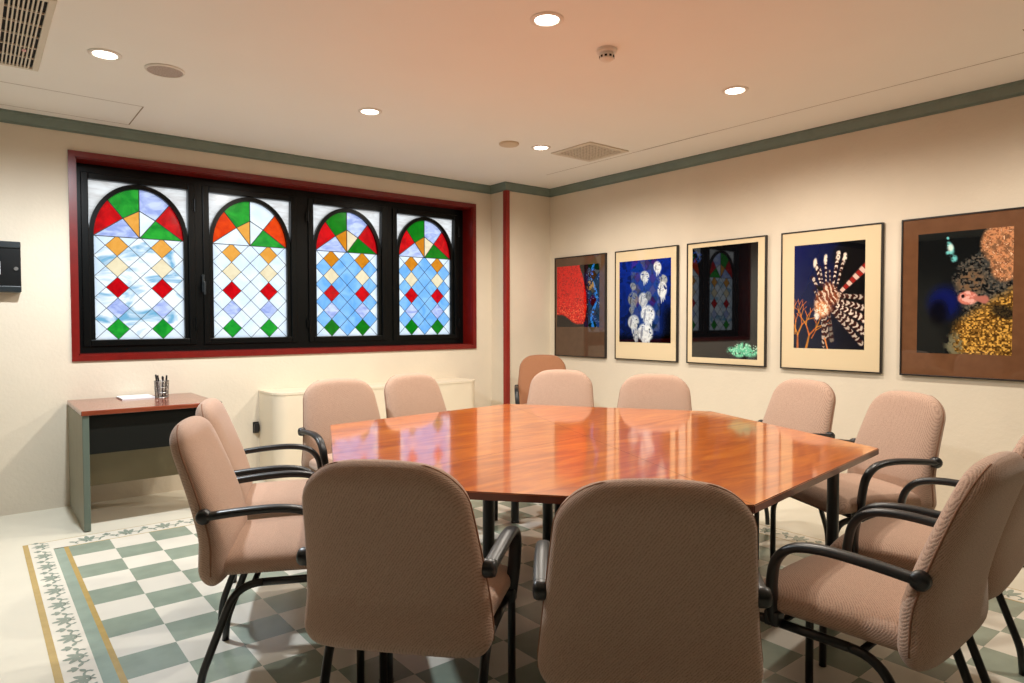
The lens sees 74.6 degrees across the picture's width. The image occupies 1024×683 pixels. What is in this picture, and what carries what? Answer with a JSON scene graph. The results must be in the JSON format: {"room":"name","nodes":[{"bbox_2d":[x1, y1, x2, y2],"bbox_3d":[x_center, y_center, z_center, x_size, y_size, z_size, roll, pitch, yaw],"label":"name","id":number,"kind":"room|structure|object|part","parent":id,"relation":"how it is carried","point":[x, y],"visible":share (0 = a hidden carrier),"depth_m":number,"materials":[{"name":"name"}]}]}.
{"room":"meeting room","nodes":[
{"label":"meeting room","id":0,"kind":"room"},
{"bbox_2d":[0,122,491,515],"bbox_3d":[-3.041,-0.195,4.892,8.810,2.675,0.300,-1,2,-39],"label":"wall","id":1,"kind":"structure","parent":0,"point":[38,373],"depth_m":4.68,"materials":[{"name":"paint"}]},
{"bbox_2d":[0,241,21,292],"bbox_3d":[-3.399,-0.487,4.348,0.362,0.332,0.086,-1,2,-39],"label":"wall box","id":2,"kind":"object","parent":1,"relation":"attached to","point":[10,251],"visible":1,"depth_m":4.40,"materials":[{"name":"black plastic"}]},
{"bbox_2d":[253,422,258,432],"bbox_3d":[-2.080,0.700,5.474,0.046,0.090,0.040,-1,2,-39],"label":"wall socket","id":3,"kind":"object","parent":1,"relation":"attached to","point":[255,424],"visible":1,"depth_m":5.46,"materials":[{"name":"black plastic"}]},
{"bbox_2d":[67,150,476,361],"bbox_3d":[-1.784,-0.628,5.834,3.466,1.463,0.234,-1,2,-39],"label":"window","id":4,"kind":"structure","parent":1,"relation":"in","point":[168,260],"depth_m":5.61,"materials":[{"name":"multicoloured glass"}]},
{"bbox_3d":[-2.824,-0.600,5.107,0.666,1.163,0.001,-1,2,-39],"label":"stained glass","id":5,"kind":"part","parent":4,"relation":"part of","materials":[{"name":"multicoloured glass"}]},
{"bbox_3d":[-2.815,-0.600,5.096,0.760,1.257,0.070,-1,2,-39],"label":"sash frame","id":6,"kind":"part","parent":4,"relation":"part of","materials":[{"name":"black paint"}]},
{"bbox_3d":[-2.437,-0.451,5.324,0.020,0.160,0.055,-1,2,-39],"label":"handle","id":7,"kind":"part","parent":4,"relation":"part of","materials":[{"name":"black metal"}]},
{"bbox_3d":[-2.186,-0.616,5.621,0.664,1.163,0.001,-1,2,-39],"label":"stained glass","id":8,"kind":"part","parent":4,"relation":"part of","materials":[{"name":"multicoloured glass"}]},
{"bbox_3d":[-2.177,-0.616,5.609,0.758,1.257,0.070,-1,2,-39],"label":"sash frame","id":9,"kind":"part","parent":4,"relation":"part of","materials":[{"name":"black paint"}]},
{"bbox_3d":[-1.512,-0.633,6.164,0.668,1.163,0.001,-1,2,-39],"label":"stained glass","id":10,"kind":"part","parent":4,"relation":"part of","materials":[{"name":"multicoloured glass"}]},
{"bbox_3d":[-1.503,-0.633,6.153,0.762,1.257,0.070,-1,2,-39],"label":"sash frame","id":11,"kind":"part","parent":4,"relation":"part of","materials":[{"name":"black paint"}]},
{"bbox_3d":[-0.870,-0.650,6.681,0.659,1.163,0.001,-1,2,-39],"label":"stained glass","id":12,"kind":"part","parent":4,"relation":"part of","materials":[{"name":"multicoloured glass"}]},
{"bbox_3d":[-0.861,-0.649,6.670,0.753,1.257,0.070,-1,2,-39],"label":"sash frame","id":13,"kind":"part","parent":4,"relation":"part of","materials":[{"name":"black paint"}]},
{"bbox_2d":[0,0,1023,188],"bbox_3d":[0.242,-1.519,0.776,8.810,0.200,10.770,-1,2,-39],"label":"ceiling","id":14,"kind":"structure","parent":0,"point":[450,81],"depth_m":3.76,"materials":[{"name":"paint"}]},
{"bbox_2d":[0,0,56,71],"bbox_3d":[-2.371,-1.479,3.238,0.215,0.012,1.040,-1,2,-39],"label":"ceiling vent","id":15,"kind":"object","parent":14,"relation":"in","point":[23,35],"visible":1,"depth_m":3.20,"materials":[{"name":"white metal"}]},
{"bbox_2d":[87,48,121,60],"bbox_3d":[-2.115,-1.490,3.495,0.156,0.008,0.156,-1,2,-39],"label":"recessed light","id":16,"kind":"object","parent":14,"relation":"in","point":[100,53],"visible":1,"depth_m":3.48,"materials":[{"name":"white glass"}]},
{"bbox_3d":[-2.115,-1.489,3.495,0.108,0.006,0.108,-1,2,-39],"label":"lamp glass","id":17,"kind":"part","parent":16,"relation":"part of","materials":[{"name":"white glass"}]},
{"bbox_2d":[144,63,184,77],"bbox_3d":[-1.918,-1.495,3.719,0.200,0.010,0.200,-1,2,-39],"label":"ceiling speaker","id":18,"kind":"object","parent":14,"relation":"attached to","point":[159,69],"visible":1,"depth_m":3.70,"materials":[{"name":"beige plastic"}]},
{"bbox_2d":[147,66,182,76],"bbox_3d":[-1.918,-1.494,3.719,0.180,0.005,0.180,-1,2,-39],"label":"grille","id":19,"kind":"object","parent":18,"relation":"attached to","point":[163,71],"depth_m":3.72,"materials":[{"name":"beige metal"}]},
{"bbox_2d":[358,107,381,115],"bbox_3d":[-0.940,-1.519,4.450,0.156,0.008,0.156,-1,2,-39],"label":"recessed light","id":20,"kind":"object","parent":14,"relation":"in","point":[365,111],"visible":1,"depth_m":4.44,"materials":[{"name":"beige plastic"}]},
{"bbox_3d":[-0.940,-1.519,4.450,0.108,0.006,0.108,-1,2,-39],"label":"lamp glass","id":21,"kind":"part","parent":20,"relation":"part of","materials":[{"name":"white glass"}]},
{"bbox_2d":[499,141,518,147],"bbox_3d":[-0.023,-1.540,5.257,0.156,0.017,0.156,-1,2,-39],"label":"ceiling disc","id":22,"kind":"object","parent":14,"relation":"attached to","point":[507,144],"visible":1,"depth_m":5.23,"materials":[{"name":"beige plastic"}]},
{"bbox_2d":[0,29,1023,174],"bbox_3d":[0.828,-1.430,1.157,5.797,0.001,10.024,-1,2,-39],"label":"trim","id":23,"kind":"structure","parent":14,"relation":"attached to","point":[1023,29],"depth_m":4.38,"materials":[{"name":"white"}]},
{"bbox_2d":[531,145,550,150],"bbox_3d":[0.232,-1.548,5.380,0.156,0.008,0.156,-1,2,-39],"label":"recessed light","id":24,"kind":"object","parent":14,"relation":"in","point":[536,147],"visible":1,"depth_m":5.36,"materials":[{"name":"white glass"}]},
{"bbox_3d":[0.232,-1.548,5.380,0.108,0.006,0.108,-1,2,-39],"label":"lamp glass","id":25,"kind":"part","parent":24,"relation":"part of","materials":[{"name":"white glass"}]},
{"bbox_2d":[530,11,563,27],"bbox_3d":[0.161,-1.482,3.102,0.156,0.008,0.156,-1,2,-39],"label":"recessed light","id":26,"kind":"object","parent":14,"relation":"in","point":[546,19],"visible":1,"depth_m":3.09,"materials":[{"name":"beige plastic"}]},
{"bbox_3d":[0.161,-1.482,3.102,0.108,0.006,0.108,-1,2,-39],"label":"lamp glass","id":27,"kind":"part","parent":26,"relation":"part of","materials":[{"name":"white glass"}]},
{"bbox_2d":[551,142,628,161],"bbox_3d":[0.637,-1.552,5.521,0.450,0.010,0.450,-1,2,-39],"label":"ceiling vent","id":28,"kind":"object","parent":14,"relation":"in","point":[589,151],"visible":1,"depth_m":5.50,"materials":[{"name":"white metal"}]},
{"bbox_2d":[597,45,616,62],"bbox_3d":[0.486,-1.466,3.448,0.104,0.062,0.104,-1,2,-39],"label":"smoke detector","id":29,"kind":"object","parent":14,"relation":"attached to","point":[606,53],"visible":1,"depth_m":3.42,"materials":[{"name":"beige plastic"}]},
{"bbox_2d":[721,86,748,94],"bbox_3d":[1.345,-1.512,4.057,0.156,0.008,0.156,-1,2,-39],"label":"recessed light","id":30,"kind":"object","parent":14,"relation":"in","point":[733,90],"visible":1,"depth_m":4.04,"materials":[{"name":"white glass"}]},
{"bbox_3d":[1.345,-1.512,4.057,0.108,0.006,0.108,-1,2,-39],"label":"lamp glass","id":31,"kind":"part","parent":30,"relation":"part of","materials":[{"name":"white glass"}]},
{"bbox_2d":[0,480,1023,682],"bbox_3d":[0.247,1.329,0.859,8.810,0.152,10.770,-1,2,-39],"label":"floor","id":32,"kind":"structure","parent":0,"point":[125,599],"depth_m":2.89,"materials":[{"name":"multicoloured tile"}]},
{"bbox_2d":[67,393,207,531],"bbox_3d":[-2.523,0.776,4.630,0.820,0.747,0.760,-1,2,-39],"label":"desk","id":33,"kind":"object","parent":32,"relation":"on","point":[112,440],"visible":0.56,"depth_m":4.37,"materials":[{"name":"brown wood"}]},
{"bbox_3d":[-2.830,0.798,4.396,0.036,0.707,0.730,-1,2,-39],"label":"panel","id":34,"kind":"part","parent":33,"relation":"part of","materials":[{"name":"green laminate"}]},
{"bbox_3d":[-2.549,0.693,4.644,0.718,0.513,0.018,-1,2,-39],"label":"modesty panel","id":35,"kind":"part","parent":33,"relation":"part of","materials":[{"name":"laminate"}]},
{"bbox_2d":[116,394,154,399],"bbox_3d":[-2.696,0.397,4.819,0.215,0.010,0.213,-1,2,-40],"label":"paper stack","id":36,"kind":"object","parent":33,"relation":"on","point":[141,396],"visible":1,"depth_m":4.80,"materials":[{"name":"white paper"}]},
{"bbox_3d":[-2.321,0.566,4.357,0.718,0.243,0.020,-1,2,-39],"label":"rail","id":37,"kind":"part","parent":33,"relation":"part of","materials":[{"name":"black wood"}]},
{"bbox_2d":[154,380,168,397],"bbox_3d":[-2.515,0.341,4.830,0.099,0.121,0.099,-1,2,-39],"label":"pen cup","id":38,"kind":"object","parent":33,"relation":"on","point":[164,387],"visible":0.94,"depth_m":4.80,"materials":[{"name":"silver metal"}]},
{"bbox_2d":[195,398,322,620],"bbox_3d":[-1.100,0.725,3.142,0.654,0.933,0.573,-1,2,-16],"label":"armchair","id":39,"kind":"object","parent":32,"relation":"on","point":[213,410],"visible":0.3,"depth_m":2.99,"materials":[{"name":"beige fabric"}]},
{"bbox_3d":[-1.312,0.534,3.075,0.213,0.546,0.534,-1,2,-16],"label":"backrest","id":40,"kind":"part","parent":39,"relation":"part of","materials":[{"name":"beige fabric"}]},
{"bbox_3d":[-1.151,0.996,2.898,0.222,0.406,0.027,-1,2,-16],"label":"leg","id":41,"kind":"part","parent":39,"relation":"part of","materials":[{"name":"black metal"}]},
{"bbox_3d":[-1.017,0.666,2.900,0.403,0.269,0.064,-1,2,-16],"label":"armrest","id":42,"kind":"part","parent":39,"relation":"part of","materials":[{"name":"black plastic"}]},
{"bbox_3d":[-1.043,0.732,3.159,0.505,0.104,0.498,-1,2,-16],"label":"seat","id":43,"kind":"part","parent":39,"relation":"part of","materials":[{"name":"beige fabric"}]},
{"bbox_3d":[-1.158,0.652,3.388,0.403,0.269,0.064,-1,2,-16],"label":"armrest","id":44,"kind":"part","parent":39,"relation":"part of","materials":[{"name":"black plastic"}]},
{"bbox_2d":[169,416,364,682],"bbox_3d":[-0.894,0.743,2.526,0.654,0.933,0.573,0,2,-13],"label":"armchair","id":45,"kind":"object","parent":32,"relation":"on","point":[230,543],"visible":0.73,"depth_m":2.30,"materials":[{"name":"brown fabric"}]},
{"bbox_3d":[-1.020,0.581,2.227,0.050,0.049,0.041,0,2,-13],"label":"knob","id":46,"kind":"part","parent":45,"relation":"part of","materials":[{"name":"black plastic"}]},
{"bbox_3d":[-1.109,0.551,2.471,0.213,0.546,0.534,0,2,-13],"label":"backrest","id":47,"kind":"part","parent":45,"relation":"part of","materials":[{"name":"beige fabric"}]},
{"bbox_3d":[-0.959,1.013,2.285,0.222,0.406,0.027,0,2,-13],"label":"leg","id":48,"kind":"part","parent":45,"relation":"part of","materials":[{"name":"black metal"}]},
{"bbox_3d":[-1.060,1.001,2.729,0.222,0.406,0.027,0,2,-13],"label":"leg","id":49,"kind":"part","parent":45,"relation":"part of","materials":[{"name":"black metal"}]},
{"bbox_3d":[-0.824,0.684,2.279,0.403,0.269,0.064,0,2,-13],"label":"armrest","id":50,"kind":"part","parent":45,"relation":"part of","materials":[{"name":"black plastic"}]},
{"bbox_3d":[-0.837,0.750,2.539,0.505,0.104,0.498,0,2,-13],"label":"seat","id":51,"kind":"part","parent":45,"relation":"part of","materials":[{"name":"beige fabric"}]},
{"bbox_3d":[-0.938,0.670,2.775,0.403,0.269,0.064,0,2,-13],"label":"armrest","id":52,"kind":"part","parent":45,"relation":"part of","materials":[{"name":"black plastic"}]},
{"bbox_3d":[-0.736,0.822,2.330,0.237,0.027,0.027,0,2,-13],"label":"seat rail","id":53,"kind":"part","parent":45,"relation":"part of","materials":[{"name":"black metal"}]},
{"bbox_3d":[-0.572,1.010,2.373,0.099,0.406,0.027,0,2,-13],"label":"leg","id":54,"kind":"part","parent":45,"relation":"part of","materials":[{"name":"black metal"}]},
{"bbox_2d":[298,378,380,471],"bbox_3d":[-0.917,0.701,3.959,0.573,0.933,0.654,-1,2,-35],"label":"armchair","id":55,"kind":"object","parent":32,"relation":"on","point":[326,402],"visible":0.41,"depth_m":4.06,"materials":[{"name":"beige fabric"}]},
{"bbox_3d":[-1.237,0.531,3.961,0.041,0.049,0.050,-1,2,-35],"label":"knob","id":56,"kind":"part","parent":55,"relation":"part of","materials":[{"name":"black plastic"}]},
{"bbox_3d":[-1.118,0.640,3.800,0.064,0.269,0.403,-1,2,-35],"label":"armrest","id":57,"kind":"part","parent":55,"relation":"part of","materials":[{"name":"black plastic"}]},
{"bbox_3d":[-0.883,0.710,3.911,0.498,0.104,0.505,-1,2,-35],"label":"seat","id":58,"kind":"part","parent":55,"relation":"part of","materials":[{"name":"beige fabric"}]},
{"bbox_2d":[258,377,474,481],"bbox_3d":[-1.192,0.745,5.966,1.948,0.727,0.388,-1,2,-39],"label":"base cabinet","id":59,"kind":"object","parent":32,"relation":"on","point":[280,410],"visible":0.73,"depth_m":5.34,"materials":[{"name":"beige paint"}]},
{"bbox_2d":[296,459,521,682],"bbox_3d":[-0.281,0.757,1.997,0.573,0.933,0.654,0,2,10],"label":"armchair","id":60,"kind":"object","parent":32,"relation":"on","point":[392,555],"visible":1,"depth_m":1.75,"materials":[{"name":"beige fabric"}]},
{"bbox_3d":[-0.568,0.591,1.852,0.041,0.049,0.050,0,2,10],"label":"knob","id":61,"kind":"part","parent":60,"relation":"part of","materials":[{"name":"black plastic"}]},
{"bbox_3d":[-0.526,1.023,1.928,0.027,0.406,0.222,0,2,10],"label":"leg","id":62,"kind":"part","parent":60,"relation":"part of","materials":[{"name":"black metal"}]},
{"bbox_3d":[-0.456,1.011,2.318,0.027,0.406,0.099,0,2,10],"label":"leg","id":63,"kind":"part","parent":60,"relation":"part of","materials":[{"name":"black metal"}]},
{"bbox_3d":[-0.077,1.025,1.848,0.027,0.406,0.222,0,2,10],"label":"leg","id":64,"kind":"part","parent":60,"relation":"part of","materials":[{"name":"black metal"}]},
{"bbox_3d":[-0.060,0.593,1.761,0.041,0.049,0.050,0,2,10],"label":"knob","id":65,"kind":"part","parent":60,"relation":"part of","materials":[{"name":"black plastic"}]},
{"bbox_3d":[-0.271,0.763,2.055,0.498,0.104,0.505,0,2,10],"label":"seat","id":66,"kind":"part","parent":60,"relation":"part of","materials":[{"name":"beige fabric"}]},
{"bbox_3d":[-0.037,0.828,2.067,0.027,0.027,0.237,0,2,10],"label":"seat rail","id":67,"kind":"part","parent":60,"relation":"part of","materials":[{"name":"black metal"}]},
{"bbox_3d":[-0.028,0.692,1.964,0.064,0.269,0.403,0,2,10],"label":"armrest","id":68,"kind":"part","parent":60,"relation":"part of","materials":[{"name":"black plastic"}]},
{"bbox_3d":[-0.007,1.013,2.237,0.027,0.406,0.099,0,2,10],"label":"leg","id":69,"kind":"part","parent":60,"relation":"part of","materials":[{"name":"black metal"}]},
{"bbox_2d":[384,373,497,520],"bbox_3d":[-0.488,0.688,4.388,0.654,0.933,0.573,2,2,44],"label":"armchair","id":70,"kind":"object","parent":32,"relation":"on","point":[408,394],"visible":0.19,"depth_m":4.49,"materials":[{"name":"beige fabric"}]},
{"bbox_3d":[-0.647,0.490,4.535,0.213,0.546,0.534,2,2,44],"label":"backrest","id":71,"kind":"part","parent":70,"relation":"part of","materials":[{"name":"beige fabric"}]},
{"bbox_3d":[-0.130,0.951,4.366,0.099,0.406,0.027,2,2,44],"label":"leg","id":72,"kind":"part","parent":70,"relation":"part of","materials":[{"name":"black metal"}]},
{"bbox_2d":[514,355,565,404],"bbox_3d":[0.298,0.617,6.219,0.556,0.966,0.634,0,2,-1],"label":"armchair","id":73,"kind":"object","parent":32,"relation":"on","point":[531,365],"visible":0.27,"depth_m":6.41,"materials":[{"name":"brown fabric"}]},
{"bbox_3d":[0.051,0.550,6.200,0.062,0.279,0.391,0,2,-1],"label":"armrest","id":74,"kind":"part","parent":73,"relation":"part of","materials":[{"name":"black plastic"}]},
{"bbox_2d":[526,369,593,406],"bbox_3d":[0.298,0.679,4.650,0.573,0.933,0.654,0,2,13],"label":"armchair","id":75,"kind":"object","parent":32,"relation":"on","point":[556,387],"visible":0.16,"depth_m":4.84,"materials":[{"name":"beige fabric"}]},
{"bbox_2d":[330,404,878,682],"bbox_3d":[0.289,0.817,3.178,2.533,0.740,2.385,-1,2,-39],"label":"conference table","id":76,"kind":"object","parent":32,"relation":"on","point":[513,453],"visible":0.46,"depth_m":2.87,"materials":[{"name":"brown wood"}]},
{"bbox_3d":[-0.447,0.855,2.382,0.068,0.713,0.068,-1,2,-39],"label":"leg","id":77,"kind":"part","parent":76,"relation":"part of","materials":[{"name":"black metal"}]},
{"bbox_3d":[-0.096,0.843,2.777,0.068,0.713,0.068,-1,2,-39],"label":"leg","id":78,"kind":"part","parent":76,"relation":"part of","materials":[{"name":"black metal"}]},
{"bbox_3d":[0.020,0.799,4.287,0.068,0.713,0.068,-1,2,-39],"label":"leg","id":79,"kind":"part","parent":76,"relation":"part of","materials":[{"name":"black metal"}]},
{"bbox_3d":[0.168,0.832,3.165,0.068,0.713,0.068,-1,2,-39],"label":"leg","id":80,"kind":"part","parent":76,"relation":"part of","materials":[{"name":"black metal"}]},
{"bbox_3d":[0.263,0.814,3.775,0.068,0.713,0.068,-1,2,-39],"label":"leg","id":81,"kind":"part","parent":76,"relation":"part of","materials":[{"name":"black metal"}]},
{"bbox_3d":[1.391,0.837,2.920,0.068,0.713,0.068,-1,2,-39],"label":"leg","id":82,"kind":"part","parent":76,"relation":"part of","materials":[{"name":"black metal"}]},
{"bbox_2d":[532,478,771,682],"bbox_3d":[0.344,0.762,1.789,0.573,0.933,0.654,0,2,5],"label":"armchair","id":83,"kind":"object","parent":32,"relation":"on","point":[636,580],"visible":1,"depth_m":1.53,"materials":[{"name":"beige fabric"}]},
{"bbox_3d":[0.070,0.597,1.619,0.041,0.049,0.050,0,2,5],"label":"knob","id":84,"kind":"part","parent":83,"relation":"part of","materials":[{"name":"black plastic"}]},
{"bbox_3d":[0.092,0.696,1.823,0.064,0.269,0.403,0,2,5],"label":"armrest","id":85,"kind":"part","parent":83,"relation":"part of","materials":[{"name":"black plastic"}]},
{"bbox_3d":[0.599,0.696,1.778,0.064,0.269,0.403,0,2,5],"label":"armrest","id":86,"kind":"part","parent":83,"relation":"part of","materials":[{"name":"black plastic"}]},
{"bbox_3d":[0.584,0.598,1.573,0.041,0.049,0.050,0,2,5],"label":"knob","id":87,"kind":"part","parent":83,"relation":"part of","materials":[{"name":"black plastic"}]},
{"bbox_2d":[617,374,691,410],"bbox_3d":[0.870,0.690,4.227,0.573,0.933,0.654,0,2,17],"label":"armchair","id":88,"kind":"object","parent":32,"relation":"on","point":[639,391],"visible":0.13,"depth_m":4.42,"materials":[{"name":"beige fabric"}]},
{"bbox_2d":[754,379,835,559],"bbox_3d":[1.508,0.697,3.940,0.654,0.933,0.573,-1,2,-24],"label":"armchair","id":89,"kind":"object","parent":32,"relation":"on","point":[805,405],"visible":0.24,"depth_m":3.95,"materials":[{"name":"beige fabric"}]},
{"bbox_3d":[1.347,0.970,3.627,0.099,0.406,0.027,-1,2,-24],"label":"leg","id":90,"kind":"part","parent":89,"relation":"part of","materials":[{"name":"black metal"}]},
{"bbox_3d":[1.525,0.953,4.204,0.222,0.406,0.027,-1,2,-24],"label":"leg","id":91,"kind":"part","parent":89,"relation":"part of","materials":[{"name":"black metal"}]},
{"bbox_3d":[1.709,0.501,4.023,0.213,0.546,0.534,-1,2,-24],"label":"backrest","id":92,"kind":"part","parent":89,"relation":"part of","materials":[{"name":"beige fabric"}]},
{"bbox_3d":[1.709,0.965,3.787,0.222,0.406,0.027,-1,2,-24],"label":"leg","id":93,"kind":"part","parent":89,"relation":"part of","materials":[{"name":"black metal"}]},
{"bbox_3d":[1.599,0.638,3.700,0.403,0.269,0.064,-1,2,-24],"label":"armrest","id":94,"kind":"part","parent":89,"relation":"part of","materials":[{"name":"black plastic"}]},
{"bbox_2d":[770,391,945,557],"bbox_3d":[1.690,0.716,3.279,0.654,0.933,0.573,0,2,-13],"label":"armchair","id":95,"kind":"object","parent":32,"relation":"on","point":[906,428],"visible":0.56,"depth_m":3.17,"materials":[{"name":"beige fabric"}]},
{"bbox_3d":[1.369,0.975,3.447,0.099,0.406,0.027,0,2,-13],"label":"leg","id":96,"kind":"part","parent":95,"relation":"part of","materials":[{"name":"black metal"}]},
{"bbox_3d":[1.471,0.988,3.002,0.099,0.406,0.027,0,2,-13],"label":"leg","id":97,"kind":"part","parent":95,"relation":"part of","materials":[{"name":"black metal"}]},
{"bbox_3d":[1.633,0.725,3.266,0.505,0.104,0.498,0,2,-13],"label":"seat","id":98,"kind":"part","parent":95,"relation":"part of","materials":[{"name":"beige fabric"}]},
{"bbox_3d":[1.905,0.521,3.322,0.213,0.546,0.534,0,2,-13],"label":"backrest","id":99,"kind":"part","parent":95,"relation":"part of","materials":[{"name":"beige fabric"}]},
{"bbox_3d":[1.734,0.658,3.026,0.403,0.269,0.064,0,2,-13],"label":"armrest","id":100,"kind":"part","parent":95,"relation":"part of","materials":[{"name":"black plastic"}]},
{"bbox_3d":[1.931,0.552,3.065,0.050,0.049,0.041,0,2,-13],"label":"knob","id":101,"kind":"part","parent":95,"relation":"part of","materials":[{"name":"black plastic"}]},
{"bbox_2d":[760,451,1023,682],"bbox_3d":[1.086,0.755,1.987,0.573,0.933,0.654,-2,2,-41],"label":"armchair","id":102,"kind":"object","parent":32,"relation":"on","point":[926,613],"visible":0.91,"depth_m":1.77,"materials":[{"name":"beige fabric"}]},
{"bbox_3d":[0.732,1.017,2.055,0.027,0.406,0.099,-2,2,-41],"label":"leg","id":103,"kind":"part","parent":102,"relation":"part of","materials":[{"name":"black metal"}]},
{"bbox_3d":[1.077,1.007,2.353,0.027,0.406,0.099,-2,2,-41],"label":"leg","id":104,"kind":"part","parent":102,"relation":"part of","materials":[{"name":"black metal"}]},
{"bbox_3d":[0.842,0.831,1.923,0.027,0.027,0.237,-2,2,-41],"label":"seat rail","id":105,"kind":"part","parent":102,"relation":"part of","materials":[{"name":"black metal"}]},
{"bbox_3d":[1.047,0.761,2.032,0.498,0.104,0.505,-2,2,-41],"label":"seat","id":106,"kind":"part","parent":102,"relation":"part of","materials":[{"name":"beige fabric"}]},
{"bbox_3d":[0.884,0.694,1.829,0.064,0.269,0.403,-2,2,-41],"label":"armrest","id":107,"kind":"part","parent":102,"relation":"part of","materials":[{"name":"black plastic"}]},
{"bbox_3d":[0.992,1.025,1.756,0.027,0.406,0.222,-2,2,-41],"label":"leg","id":108,"kind":"part","parent":102,"relation":"part of","materials":[{"name":"black metal"}]},
{"bbox_3d":[1.269,0.684,2.162,0.064,0.269,0.403,-2,2,-41],"label":"armrest","id":109,"kind":"part","parent":102,"relation":"part of","materials":[{"name":"black plastic"}]},
{"bbox_3d":[1.014,0.594,1.671,0.041,0.049,0.050,-2,2,-41],"label":"knob","id":110,"kind":"part","parent":102,"relation":"part of","materials":[{"name":"black plastic"}]},
{"bbox_3d":[1.230,0.566,1.815,0.534,0.546,0.213,-2,2,-41],"label":"backrest","id":111,"kind":"part","parent":102,"relation":"part of","materials":[{"name":"beige fabric"}]},
{"bbox_3d":[1.336,1.016,2.054,0.027,0.406,0.222,-2,2,-41],"label":"leg","id":112,"kind":"part","parent":102,"relation":"part of","materials":[{"name":"black metal"}]},
{"bbox_2d":[819,435,1023,682],"bbox_3d":[1.536,0.742,2.420,0.573,0.933,0.654,-2,2,-44],"label":"armchair","id":113,"kind":"object","parent":32,"relation":"on","point":[900,543],"visible":0.46,"depth_m":2.33,"materials":[{"name":"beige fabric"}]},
{"bbox_3d":[1.180,1.004,2.470,0.027,0.406,0.099,-2,2,-44],"label":"leg","id":114,"kind":"part","parent":113,"relation":"part of","materials":[{"name":"black metal"}]},
{"bbox_3d":[1.495,0.748,2.463,0.498,0.104,0.505,-2,2,-44],"label":"seat","id":115,"kind":"part","parent":113,"relation":"part of","materials":[{"name":"beige fabric"}]},
{"bbox_3d":[1.343,0.681,2.252,0.064,0.269,0.403,-2,2,-44],"label":"armrest","id":116,"kind":"part","parent":113,"relation":"part of","materials":[{"name":"black plastic"}]},
{"bbox_3d":[1.710,0.670,2.604,0.064,0.269,0.403,-2,2,-44],"label":"armrest","id":117,"kind":"part","parent":113,"relation":"part of","materials":[{"name":"black plastic"}]},
{"bbox_3d":[1.454,1.012,2.184,0.027,0.406,0.222,-2,2,-44],"label":"leg","id":118,"kind":"part","parent":113,"relation":"part of","materials":[{"name":"black metal"}]},
{"bbox_3d":[1.688,0.552,2.256,0.534,0.546,0.213,-2,2,-44],"label":"backrest","id":119,"kind":"part","parent":113,"relation":"part of","materials":[{"name":"beige fabric"}]},
{"bbox_3d":[1.783,1.002,2.500,0.027,0.406,0.222,-2,2,-44],"label":"leg","id":120,"kind":"part","parent":113,"relation":"part of","materials":[{"name":"black metal"}]},
{"bbox_2d":[491,191,549,405],"bbox_3d":[0.096,-0.263,7.066,0.595,2.675,0.250,-1,2,-39],"label":"column","id":121,"kind":"structure","parent":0,"point":[529,214],"depth_m":6.93,"materials":[{"name":"paint"}]},
{"bbox_2d":[503,190,509,403],"bbox_3d":[-0.055,-0.218,6.802,0.047,2.600,0.055,-1,2,-39],"label":"trim","id":122,"kind":"structure","parent":121,"relation":"attached to","point":[506,193],"depth_m":6.78,"materials":[{"name":"red paint"}]},
{"bbox_2d":[550,95,1023,510],"bbox_3d":[3.651,-0.162,3.370,0.300,2.675,10.470,-1,2,-39],"label":"wall","id":123,"kind":"structure","parent":0,"point":[969,159],"depth_m":4.81,"materials":[{"name":"paint"}]},
{"bbox_2d":[0,79,1023,196],"bbox_3d":[0.242,-1.379,0.780,8.210,0.079,10.170,-1,2,-39],"label":"trim","id":124,"kind":"structure","parent":123,"relation":"attached to","point":[1016,88],"depth_m":5.11,"materials":[{"name":"green paint"}]},
{"bbox_2d":[554,253,606,357],"bbox_3d":[0.684,-0.354,6.786,0.028,1.020,0.725,-1,2,-39],"label":"framed picture","id":125,"kind":"object","parent":123,"relation":"attached to","point":[580,282],"visible":1,"depth_m":6.76,"materials":[{"name":"black"}]},
{"bbox_2d":[557,263,598,326],"bbox_3d":[0.662,-0.458,6.796,0.001,0.622,0.607,-1,2,-39],"label":"print","id":126,"kind":"object","parent":125,"relation":"attached to","point":[577,285],"depth_m":6.79},
{"bbox_2d":[615,245,678,361],"bbox_3d":[1.215,-0.336,6.128,0.028,1.020,0.725,-1,2,-39],"label":"framed picture","id":127,"kind":"object","parent":123,"relation":"attached to","point":[646,279],"visible":1,"depth_m":6.10,"materials":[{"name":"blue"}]},
{"bbox_2d":[619,257,670,342],"bbox_3d":[1.204,-0.366,6.126,0.001,0.752,0.600,-1,2,-39],"label":"print","id":128,"kind":"object","parent":127,"relation":"attached to","point":[644,285],"depth_m":6.11},
{"bbox_2d":[686,235,767,366],"bbox_3d":[1.735,-0.318,5.482,0.028,1.020,0.735,-1,2,-39],"label":"framed picture","id":129,"kind":"object","parent":123,"relation":"attached to","point":[727,279],"visible":1,"depth_m":5.45,"materials":[{"name":"black"}]},
{"bbox_2d":[780,222,884,373],"bbox_3d":[2.271,-0.299,4.818,0.028,1.020,0.727,-1,2,-39],"label":"framed picture","id":130,"kind":"object","parent":123,"relation":"attached to","point":[832,279],"visible":1,"depth_m":4.78,"materials":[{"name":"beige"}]},
{"bbox_2d":[794,239,865,349],"bbox_3d":[2.261,-0.326,4.814,0.001,0.757,0.509,-1,2,-39],"label":"print","id":131,"kind":"object","parent":130,"relation":"attached to","point":[829,278],"depth_m":4.80},
{"bbox_2d":[899,207,1023,381],"bbox_3d":[2.799,-0.281,4.162,0.028,1.020,0.725,-1,2,-39],"label":"framed picture","id":132,"kind":"object","parent":123,"relation":"attached to","point":[962,296],"visible":1,"depth_m":4.16,"materials":[{"name":"black"}]},
{"bbox_2d":[917,226,1013,355],"bbox_3d":[2.789,-0.303,4.160,0.001,0.762,0.512,-1,2,-39],"label":"print","id":133,"kind":"object","parent":132,"relation":"attached to","point":[965,297],"depth_m":4.15}
]}

